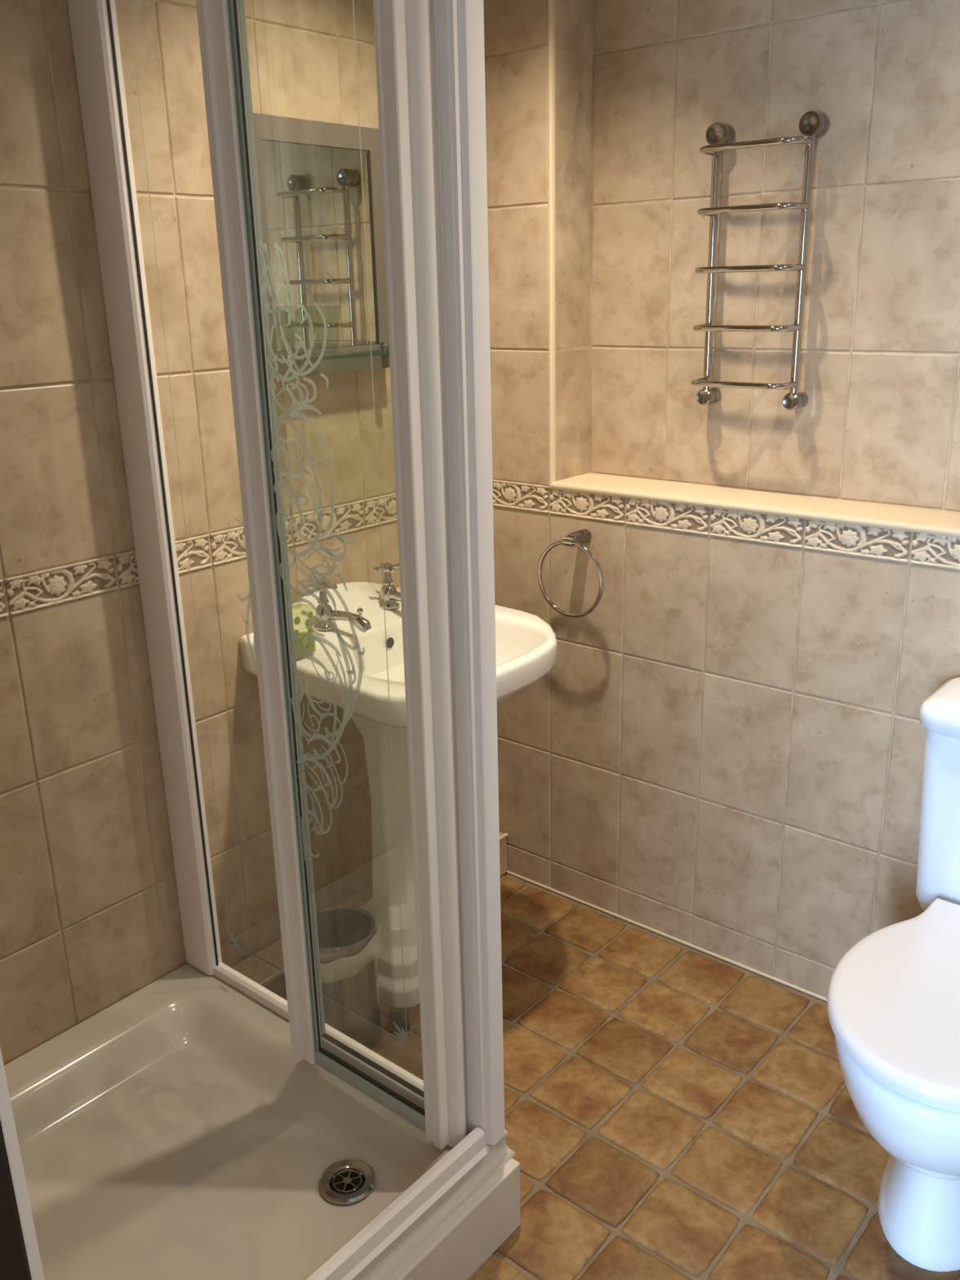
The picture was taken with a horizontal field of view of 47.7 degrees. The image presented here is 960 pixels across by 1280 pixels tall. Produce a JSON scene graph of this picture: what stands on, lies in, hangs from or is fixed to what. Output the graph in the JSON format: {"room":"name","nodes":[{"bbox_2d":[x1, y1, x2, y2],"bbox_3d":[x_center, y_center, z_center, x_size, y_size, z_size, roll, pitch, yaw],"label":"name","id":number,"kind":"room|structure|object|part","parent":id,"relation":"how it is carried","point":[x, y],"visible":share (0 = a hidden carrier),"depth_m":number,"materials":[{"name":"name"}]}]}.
{"room":"bathroom","nodes":[
{"label":"bathroom","id":0,"kind":"room"},
{"bbox_2d":[0,0,399,1065],"bbox_3d":[-1.165,-0.118,1.416,0.123,2.400,4.000,13,23,38],"label":"wall","id":1,"kind":"structure","parent":0,"point":[90,913],"depth_m":1.98,"materials":[{"name":"beige tile"}]},
{"bbox_2d":[253,112,390,378],"bbox_3d":[-0.321,-0.766,2.145,0.044,0.466,0.361,13,23,38],"label":"wall mirror","id":2,"kind":"object","parent":1,"relation":"attached to","point":[310,189],"visible":0.58,"depth_m":2.13,"materials":[{"name":"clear mirror"}]},
{"bbox_2d":[271,342,389,364],"bbox_3d":[-0.240,-0.575,2.178,0.106,0.030,0.400,13,23,38],"label":"glass shelf","id":3,"kind":"object","parent":2,"relation":"attached to","point":[384,350],"visible":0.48,"depth_m":2.11,"materials":[{"name":"green"}]},
{"bbox_2d":[275,306,309,355],"bbox_3d":[-0.351,-0.581,2.045,0.066,0.088,0.066,13,23,38],"label":"glass tumbler","id":4,"kind":"object","parent":3,"relation":"on","point":[308,306],"visible":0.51,"depth_m":2.05,"materials":[{"name":"clear glass"}]},
{"bbox_2d":[306,305,341,354],"bbox_3d":[-0.298,-0.597,2.090,0.066,0.088,0.066,13,23,38],"label":"glass tumbler","id":5,"kind":"object","parent":3,"relation":"on","point":[333,305],"visible":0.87,"depth_m":2.10,"materials":[{"name":"clear glass"}]},
{"bbox_3d":[-0.240,-0.576,2.178,0.102,0.008,0.400,13,23,38],"label":"shelf pane","id":6,"kind":"part","parent":3,"relation":"part of","materials":[{"name":"clear glass"}]},
{"bbox_2d":[231,831,507,1000],"bbox_3d":[-0.244,0.669,2.612,0.104,0.120,0.879,13,23,38],"label":"trim","id":7,"kind":"structure","parent":1,"relation":"attached to","point":[269,978],"depth_m":2.36,"materials":[{"name":"beige tile"}]},
{"bbox_2d":[371,872,959,1279],"bbox_3d":[-0.242,1.292,1.020,2.500,0.083,4.100,13,23,38],"label":"floor","id":8,"kind":"structure","parent":0,"point":[674,1110],"depth_m":2.05,"materials":[{"name":"tile"}]},
{"bbox_2d":[4,963,520,1279],"bbox_3d":[-0.497,0.915,1.777,0.835,0.183,0.779,13,23,38],"label":"shower tray","id":9,"kind":"object","parent":8,"relation":"on","point":[174,1131],"visible":0.85,"depth_m":1.82,"materials":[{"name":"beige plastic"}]},
{"bbox_2d":[0,1047,487,1279],"bbox_3d":[-0.251,0.018,1.202,0.038,1.868,0.712,13,23,38],"label":"frame","id":10,"kind":"object","parent":9,"relation":"on","point":[349,1260],"visible":1,"depth_m":1.55,"materials":[{"name":"white metal"}]},
{"bbox_2d":[195,0,466,1149],"bbox_3d":[-0.194,-0.089,1.565,0.366,1.832,0.062,13,23,38],"label":"shower door","id":11,"kind":"structure","parent":10,"relation":"attached to","point":[402,28],"depth_m":1.53,"materials":[{"name":"white metal"}]},
{"bbox_3d":[-0.184,0.754,1.833,0.267,0.024,0.016,13,23,38],"label":"rail","id":12,"kind":"part","parent":11,"relation":"part of","materials":[{"name":"grey"}]},
{"bbox_3d":[-0.167,0.746,1.857,0.308,0.024,0.016,13,23,38],"label":"rail","id":13,"kind":"part","parent":11,"relation":"part of","materials":[{"name":"white metal"}]},
{"bbox_2d":[66,0,505,1146],"bbox_3d":[-0.305,-0.149,1.718,0.814,1.867,0.050,13,23,38],"label":"frame","id":14,"kind":"object","parent":9,"relation":"on","point":[457,26],"visible":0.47,"depth_m":1.68,"materials":[{"name":"white metal"}]},
{"bbox_3d":[-0.266,0.731,1.995,0.700,0.020,0.024,13,23,38],"label":"rail","id":15,"kind":"part","parent":14,"relation":"part of","materials":[{"name":"white metal"}]},
{"bbox_3d":[-0.011,-0.079,1.482,0.046,1.867,0.050,13,23,38],"label":"corner post","id":16,"kind":"part","parent":14,"relation":"part of","materials":[{"name":"white metal"}]},
{"bbox_3d":[-0.504,0.852,1.763,0.817,0.055,0.775,13,23,38],"label":"step moulding","id":17,"kind":"part","parent":9,"relation":"part of","materials":[{"name":"beige plastic"}]},
{"bbox_2d":[315,905,409,1049],"bbox_3d":[-0.277,0.706,2.266,0.203,0.262,0.207,13,23,38],"label":"pedal bin","id":18,"kind":"object","parent":8,"relation":"on","point":[350,943],"visible":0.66,"depth_m":2.21,"materials":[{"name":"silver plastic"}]},
{"bbox_2d":[239,582,557,1008],"bbox_3d":[-0.117,0.352,2.334,0.528,0.890,0.569,13,23,38],"label":"basin","id":19,"kind":"object","parent":8,"relation":"on","point":[526,645],"visible":0.52,"depth_m":2.31,"materials":[{"name":"white ceramic"}]},
{"bbox_2d":[292,598,315,658],"bbox_3d":[-0.353,-0.030,2.091,0.039,0.128,0.066,13,23,38],"label":"tumbler","id":20,"kind":"object","parent":19,"relation":"on","point":[310,646],"visible":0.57,"depth_m":2.09,"materials":[{"name":"plastic"}]},
{"bbox_2d":[308,581,371,630],"bbox_3d":[-0.292,-0.067,2.222,0.142,0.099,0.063,13,23,38],"label":"tap","id":21,"kind":"object","parent":19,"relation":"on","point":[359,620],"visible":0.59,"depth_m":2.23,"materials":[{"name":"silver metal"}]},
{"bbox_3d":[-0.324,-0.112,2.233,0.049,0.019,0.049,-11,20,-26],"label":"cross handle","id":22,"kind":"part","parent":21,"relation":"part of","materials":[{"name":"silver metal"}]},
{"bbox_3d":[-0.273,-0.041,2.229,0.115,0.036,0.023,8,20,27],"label":"spout","id":23,"kind":"part","parent":21,"relation":"part of","materials":[{"name":"silver metal"}]},
{"bbox_2d":[373,562,400,608],"bbox_3d":[-0.171,-0.114,2.358,0.142,0.099,0.063,13,23,38],"label":"tap","id":24,"kind":"object","parent":19,"relation":"on","point":[392,595],"visible":0.72,"depth_m":2.37,"materials":[{"name":"silver metal"}]},
{"bbox_3d":[-0.202,-0.159,2.371,0.049,0.019,0.049,4,19,17],"label":"cross handle","id":25,"kind":"part","parent":24,"relation":"part of","materials":[{"name":"silver metal"}]},
{"bbox_3d":[-0.166,-0.083,2.350,0.023,0.036,0.115,-15,22,-36],"label":"spout","id":26,"kind":"part","parent":24,"relation":"part of","materials":[{"name":"silver metal"}]},
{"bbox_3d":[-0.125,0.022,2.226,0.528,0.195,0.569,13,23,38],"label":"bowl","id":27,"kind":"part","parent":19,"relation":"part of","materials":[{"name":"white ceramic"}]},
{"bbox_2d":[826,676,959,1271],"bbox_3d":[0.813,0.559,1.758,0.400,0.812,0.702,13,23,38],"label":"toilet","id":28,"kind":"object","parent":8,"relation":"on","point":[893,997],"visible":1,"depth_m":1.70,"materials":[{"name":"white ceramic"}]},
{"bbox_3d":[0.749,0.552,1.676,0.380,0.030,0.505,13,23,38],"label":"lid","id":29,"kind":"part","parent":28,"relation":"part of","materials":[{"name":"white plastic"}]},
{"bbox_3d":[0.771,0.766,1.768,0.376,0.414,0.552,13,23,38],"label":"bowl","id":30,"kind":"part","parent":28,"relation":"part of","materials":[{"name":"white ceramic"}]},
{"bbox_3d":[0.750,0.573,1.684,0.354,0.012,0.480,13,23,38],"label":"seat","id":31,"kind":"part","parent":28,"relation":"part of","materials":[{"name":"white plastic"}]},
{"bbox_3d":[0.964,0.142,1.823,0.400,0.054,0.205,13,23,38],"label":"cistern lid","id":32,"kind":"part","parent":28,"relation":"part of","materials":[{"name":"white ceramic"}]},
{"bbox_2d":[483,0,959,998],"bbox_3d":[0.986,-0.353,1.982,2.400,2.400,0.303,13,23,38],"label":"wall","id":33,"kind":"structure","parent":0,"point":[723,756],"depth_m":2.29,"materials":[{"name":"beige tile"}]},
{"bbox_2d":[547,0,555,486],"bbox_3d":[0.151,-0.993,2.299,0.012,1.343,0.013,13,23,38],"label":"trim","id":34,"kind":"structure","parent":33,"relation":"attached to","point":[551,3],"depth_m":2.33,"materials":[{"name":"beige"}]},
{"bbox_2d":[537,528,604,617],"bbox_3d":[0.219,-0.151,2.477,0.181,0.196,0.072,13,23,38],"label":"towel ring","id":35,"kind":"object","parent":33,"relation":"attached to","point":[578,538],"visible":1,"depth_m":2.44,"materials":[{"name":"silver metal"}]},
{"bbox_3d":[0.223,-0.231,2.457,0.033,0.033,0.057,13,23,38],"label":"wall post","id":36,"kind":"part","parent":35,"relation":"part of","materials":[{"name":"silver metal"}]},
{"bbox_2d":[506,870,826,1001],"bbox_3d":[0.878,0.815,2.276,2.300,0.006,0.006,13,23,38],"label":"baseboard","id":37,"kind":"structure","parent":33,"relation":"attached to","point":[771,977],"depth_m":2.60,"materials":[{"name":"beige"}]},
{"bbox_2d":[551,472,959,537],"bbox_3d":[0.999,-0.187,1.924,2.047,0.017,0.160,13,23,38],"label":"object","id":38,"kind":"structure","parent":33,"relation":"attached to","point":[863,513],"depth_m":2.21,"materials":[{"name":"beige"}]},
{"bbox_2d":[690,111,830,410],"bbox_3d":[0.540,-0.741,2.166,0.239,0.550,0.111,13,23,38],"label":"towel rail","id":39,"kind":"object","parent":33,"relation":"attached to","point":[720,137],"visible":1,"depth_m":2.14,"materials":[{"name":"silver metal"}]},
{"bbox_3d":[-0.836,-0.032,1.127,0.775,2.400,0.118,13,23,38],"label":"wall","id":40,"kind":"structure","parent":0,"visible":0},
{"bbox_2d":[0,1127,30,1279],"bbox_3d":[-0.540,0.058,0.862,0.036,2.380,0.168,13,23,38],"label":"door","id":41,"kind":"structure","parent":40,"relation":"in","point":[13,1262],"depth_m":1.08,"materials":[{"name":"black"}]}
]}

